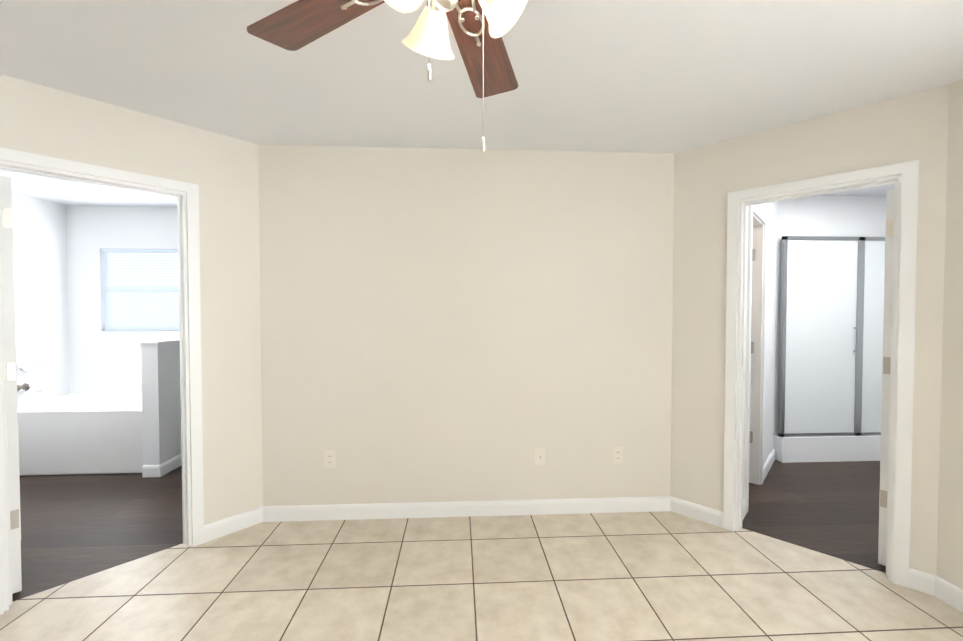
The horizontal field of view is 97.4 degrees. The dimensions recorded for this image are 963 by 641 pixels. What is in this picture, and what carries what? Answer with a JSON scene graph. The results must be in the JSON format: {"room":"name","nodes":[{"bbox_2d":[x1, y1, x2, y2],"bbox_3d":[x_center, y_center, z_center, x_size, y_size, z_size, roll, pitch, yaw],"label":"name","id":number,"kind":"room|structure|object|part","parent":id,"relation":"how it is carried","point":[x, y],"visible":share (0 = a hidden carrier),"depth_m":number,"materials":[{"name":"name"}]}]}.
{"room":"empty bedroom","nodes":[
{"label":"empty bedroom","id":0,"kind":"room"},
{"bbox_2d":[12,191,69,404],"bbox_3d":[-4.176,0.094,2.661,0.120,2.440,3.300,0,1,-3],"label":"wall","id":1,"kind":"structure","parent":0,"point":[40,276],"depth_m":4.03,"materials":[{"name":"white paint"}]},
{"bbox_2d":[66,205,179,392],"bbox_3d":[-2.498,0.052,4.465,3.670,2.440,0.120,0,1,-3],"label":"wall","id":2,"kind":"structure","parent":0,"point":[99,362],"depth_m":4.32,"materials":[{"name":"white paint"}]},
{"bbox_2d":[0,74,262,524],"bbox_3d":[-1.973,0.104,2.231,0.120,2.440,1.484,1,2,42],"label":"wall","id":3,"kind":"structure","parent":0,"point":[221,171],"depth_m":2.54,"materials":[{"name":"paint"}]},
{"bbox_2d":[1,176,28,593],"bbox_3d":[-2.515,0.312,2.256,0.524,2.000,0.514,0,1,-3],"label":"door","id":4,"kind":"structure","parent":3,"relation":"in","point":[14,388],"depth_m":2.03,"materials":[{"name":"white wood"}]},
{"bbox_3d":[-2.251,0.237,2.023,0.002,1.535,0.029,1,2,41],"label":"left door hinge leaf","id":5,"kind":"part","parent":4,"relation":"part of","materials":[{"name":"white wood"}]},
{"bbox_3d":[-2.719,0.390,2.436,0.136,0.060,0.138,0,1,-3],"label":"knob","id":6,"kind":"part","parent":4,"relation":"part of","materials":[{"name":"silver metal"}]},
{"bbox_2d":[0,147,203,614],"bbox_3d":[-1.984,0.271,2.222,0.156,2.107,0.846,1,2,42],"label":"door frame","id":7,"kind":"structure","parent":3,"relation":"attached to","point":[185,194],"depth_m":2.43,"materials":[{"name":"white wood"}]},
{"bbox_2d":[141,342,180,464],"bbox_3d":[-2.759,0.737,3.951,0.130,1.106,0.910,0,1,-3],"label":"wall","id":8,"kind":"structure","parent":0,"point":[161,403],"depth_m":3.52,"materials":[{"name":"white paint"}]},
{"bbox_2d":[138,338,179,343],"bbox_3d":[-2.759,0.174,3.931,0.154,0.020,0.922,0,1,-3],"label":"trim","id":9,"kind":"structure","parent":8,"relation":"on","point":[164,341],"depth_m":3.55,"materials":[{"name":"white"}]},
{"bbox_2d":[12,460,885,601],"bbox_3d":[-0.015,1.351,1.867,9.200,0.024,6.600,0,1,-3],"label":"floor","id":10,"kind":"structure","parent":0,"point":[74,527],"depth_m":2.84,"materials":[{"name":"brown wood"}]},
{"bbox_2d":[17,362,142,475],"bbox_3d":[-3.506,0.831,3.950,1.354,0.918,0.826,0,1,-3],"label":"bathtub","id":11,"kind":"object","parent":10,"relation":"on","point":[82,433],"visible":0.73,"depth_m":3.56,"materials":[{"name":"white ceramic"}]},
{"bbox_2d":[17,362,43,393],"bbox_3d":[-4.095,0.647,3.884,0.172,0.548,0.172,0,1,-3],"label":"faucet","id":12,"kind":"object","parent":11,"relation":"on","point":[23,368],"depth_m":3.84,"materials":[{"name":"silver metal"}]},
{"bbox_2d":[774,435,880,462],"bbox_3d":[3.352,1.178,3.928,1.248,0.226,0.100,0,1,-3],"label":"shower curb","id":13,"kind":"object","parent":10,"relation":"on","point":[826,449],"visible":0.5,"depth_m":3.87,"materials":[{"name":"white"}]},
{"bbox_2d":[778,236,884,436],"bbox_3d":[3.482,0.150,3.883,1.490,1.830,0.076,0,1,-3],"label":"shower door","id":14,"kind":"structure","parent":13,"relation":"on","point":[831,332],"depth_m":3.88,"materials":[{"name":"grey glass"}]},
{"bbox_2d":[258,145,673,505],"bbox_3d":[-0.068,0.089,2.876,2.837,2.440,0.120,0,1,-3],"label":"wall","id":15,"kind":"structure","parent":0,"point":[442,325],"depth_m":2.81,"materials":[{"name":"paint"}]},
{"bbox_2d":[324,450,334,467],"bbox_3d":[-0.997,0.912,2.780,0.070,0.114,0.008,0,1,-3],"label":"electrical outlet","id":16,"kind":"object","parent":15,"relation":"attached to","point":[329,459],"visible":1,"depth_m":2.78,"materials":[{"name":"white plastic"}]},
{"bbox_2d":[535,448,544,464],"bbox_3d":[0.396,0.920,2.854,0.070,0.114,0.014,0,1,-3],"label":"outlet","id":17,"kind":"object","parent":15,"relation":"attached to","point":[539,456],"visible":1,"depth_m":2.86,"materials":[{"name":"white plastic"}]},
{"bbox_2d":[142,448,962,612],"bbox_3d":[0.076,1.287,1.760,5.551,0.098,5.620,0,1,-3],"label":"baseboard","id":18,"kind":"structure","parent":15,"relation":"attached to","point":[945,591],"depth_m":2.81,"materials":[{"name":"white wood"}]},
{"bbox_2d":[613,447,622,463],"bbox_3d":[0.930,0.919,2.886,0.070,0.114,0.008,0,1,-3],"label":"electrical outlet","id":19,"kind":"object","parent":15,"relation":"attached to","point":[617,455],"visible":1,"depth_m":2.88,"materials":[{"name":"white plastic"}]},
{"bbox_2d":[0,511,962,640],"bbox_3d":[-0.061,1.359,0.892,4.638,0.006,3.900,0,1,-3],"label":"floor","id":20,"kind":"structure","parent":0,"point":[650,576],"depth_m":2.08,"materials":[{"name":"beige tile"}]},
{"bbox_2d":[0,0,962,206],"bbox_3d":[-0.015,-1.156,1.807,9.200,0.100,6.600,0,1,-3],"label":"ceiling","id":21,"kind":"structure","parent":0,"point":[656,76],"depth_m":1.88,"materials":[{"name":"paint"}]},
{"bbox_2d":[247,0,527,151],"bbox_3d":[-0.040,-0.724,0.910,1.172,0.721,1.214,0,1,-3],"label":"ceiling fan","id":22,"kind":"object","parent":21,"relation":"hanging from","point":[480,28],"visible":1,"depth_m":1.10,"materials":[{"name":"brown wood"}]},
{"bbox_3d":[-0.406,-0.799,1.096,0.471,0.006,0.152,1,10,30],"label":"blade","id":23,"kind":"part","parent":22,"relation":"part of","materials":[{"name":"brown wood"}]},
{"bbox_3d":[-0.138,-0.687,0.820,0.129,0.089,0.129,28,-34,5],"label":"lamp shade","id":24,"kind":"part","parent":22,"relation":"part of","materials":[{"name":"white glass"}]},
{"bbox_3d":[-0.116,-0.691,0.999,0.129,0.089,0.129,14,43,-9],"label":"lamp shade","id":25,"kind":"part","parent":22,"relation":"part of","materials":[{"name":"white glass"}]},
{"bbox_3d":[-0.103,-0.723,0.960,0.047,0.050,0.066,0,1,-3],"label":"arm","id":26,"kind":"part","parent":22,"relation":"part of"},
{"bbox_3d":[-0.075,-0.874,0.899,0.304,0.420,0.304,0,1,-3],"label":"motor","id":27,"kind":"part","parent":22,"relation":"part of","materials":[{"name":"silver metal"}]},
{"bbox_3d":[0.008,-0.803,1.276,0.152,0.006,0.471,-8,0,13],"label":"blade","id":28,"kind":"part","parent":22,"relation":"part of","materials":[{"name":"brown wood"}]},
{"bbox_3d":[0.028,-0.688,0.891,0.089,0.129,0.129,44,-4,4],"label":"lamp shade","id":29,"kind":"part","parent":22,"relation":"part of","materials":[{"name":"white glass"}]},
{"bbox_3d":[0.036,-0.680,0.890,0.072,0.058,0.058,44,-4,4],"label":"bulb","id":30,"kind":"part","parent":22,"relation":"part of","materials":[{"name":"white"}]},
{"bbox_2d":[743,201,777,499],"bbox_3d":[2.189,0.077,3.391,0.110,2.440,1.721,1,2,41],"label":"wall","id":31,"kind":"structure","parent":0,"point":[769,210],"depth_m":3.63,"materials":[{"name":"white paint"}]},
{"bbox_2d":[749,249,754,442],"bbox_3d":[2.136,0.205,3.361,0.038,1.537,0.044,0,1,-3],"label":"closet jamb hinges","id":32,"kind":"object","parent":31,"relation":"attached to","point":[752,346],"visible":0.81,"depth_m":3.34,"materials":[{"name":"grey metal"}]},
{"bbox_2d":[744,205,766,513],"bbox_3d":[1.980,0.245,3.146,0.126,2.115,0.690,1,2,41],"label":"door frame","id":33,"kind":"structure","parent":31,"relation":"attached to","point":[756,333],"depth_m":3.33,"materials":[{"name":"white wood"}]},
{"bbox_2d":[670,85,948,574],"bbox_3d":[1.792,0.098,2.498,1.250,2.440,0.120,1,2,44],"label":"wall","id":34,"kind":"structure","parent":0,"point":[901,129],"depth_m":2.45,"materials":[{"name":"paint"}]},
{"bbox_2d":[723,160,918,587],"bbox_3d":[1.878,0.267,2.418,0.826,2.107,0.156,1,2,44],"label":"door frame","id":35,"kind":"structure","parent":34,"relation":"attached to","point":[903,177],"depth_m":2.17,"materials":[{"name":"white wood"}]},
{"bbox_2d":[878,189,893,565],"bbox_3d":[2.424,0.307,2.470,0.588,2.000,0.442,0,1,-3],"label":"door","id":36,"kind":"structure","parent":34,"relation":"in","point":[886,378],"depth_m":2.25,"materials":[{"name":"white wood"}]},
{"bbox_3d":[2.151,0.232,2.245,0.002,1.535,0.029,-1,2,-38],"label":"right door hinge leaf","id":37,"kind":"part","parent":36,"relation":"part of","materials":[{"name":"white wood"}]},
{"bbox_2d":[774,195,885,434],"bbox_3d":[3.496,0.062,4.020,1.549,2.440,0.120,0,1,-3],"label":"wall","id":38,"kind":"structure","parent":0,"point":[845,216],"depth_m":3.92,"materials":[{"name":"white paint"}]},
{"bbox_2d":[936,78,962,589],"bbox_3d":[2.340,0.144,0.534,0.120,2.440,2.980,0,1,-3],"label":"wall","id":39,"kind":"structure","parent":0,"point":[950,538],"depth_m":1.98,"materials":[{"name":"paint"}]},
{"label":"outside","id":40,"kind":"structure","parent":0,"visible":0},
{"bbox_2d":[101,253,178,333],"bbox_3d":[-3.417,-0.317,4.415,1.050,0.940,0.162,0,1,-3],"label":"window","id":41,"kind":"structure","parent":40,"point":[144,285],"depth_m":4.46,"materials":[{"name":"white"}]},
{"bbox_2d":[101,249,178,329],"bbox_3d":[-3.415,-0.316,4.376,0.940,0.836,0.036,0,1,-3],"label":"window blinds","id":42,"kind":"object","parent":41,"relation":"attached to","point":[130,308],"visible":0.67,"depth_m":4.37,"materials":[{"name":"white plastic"}]}
]}

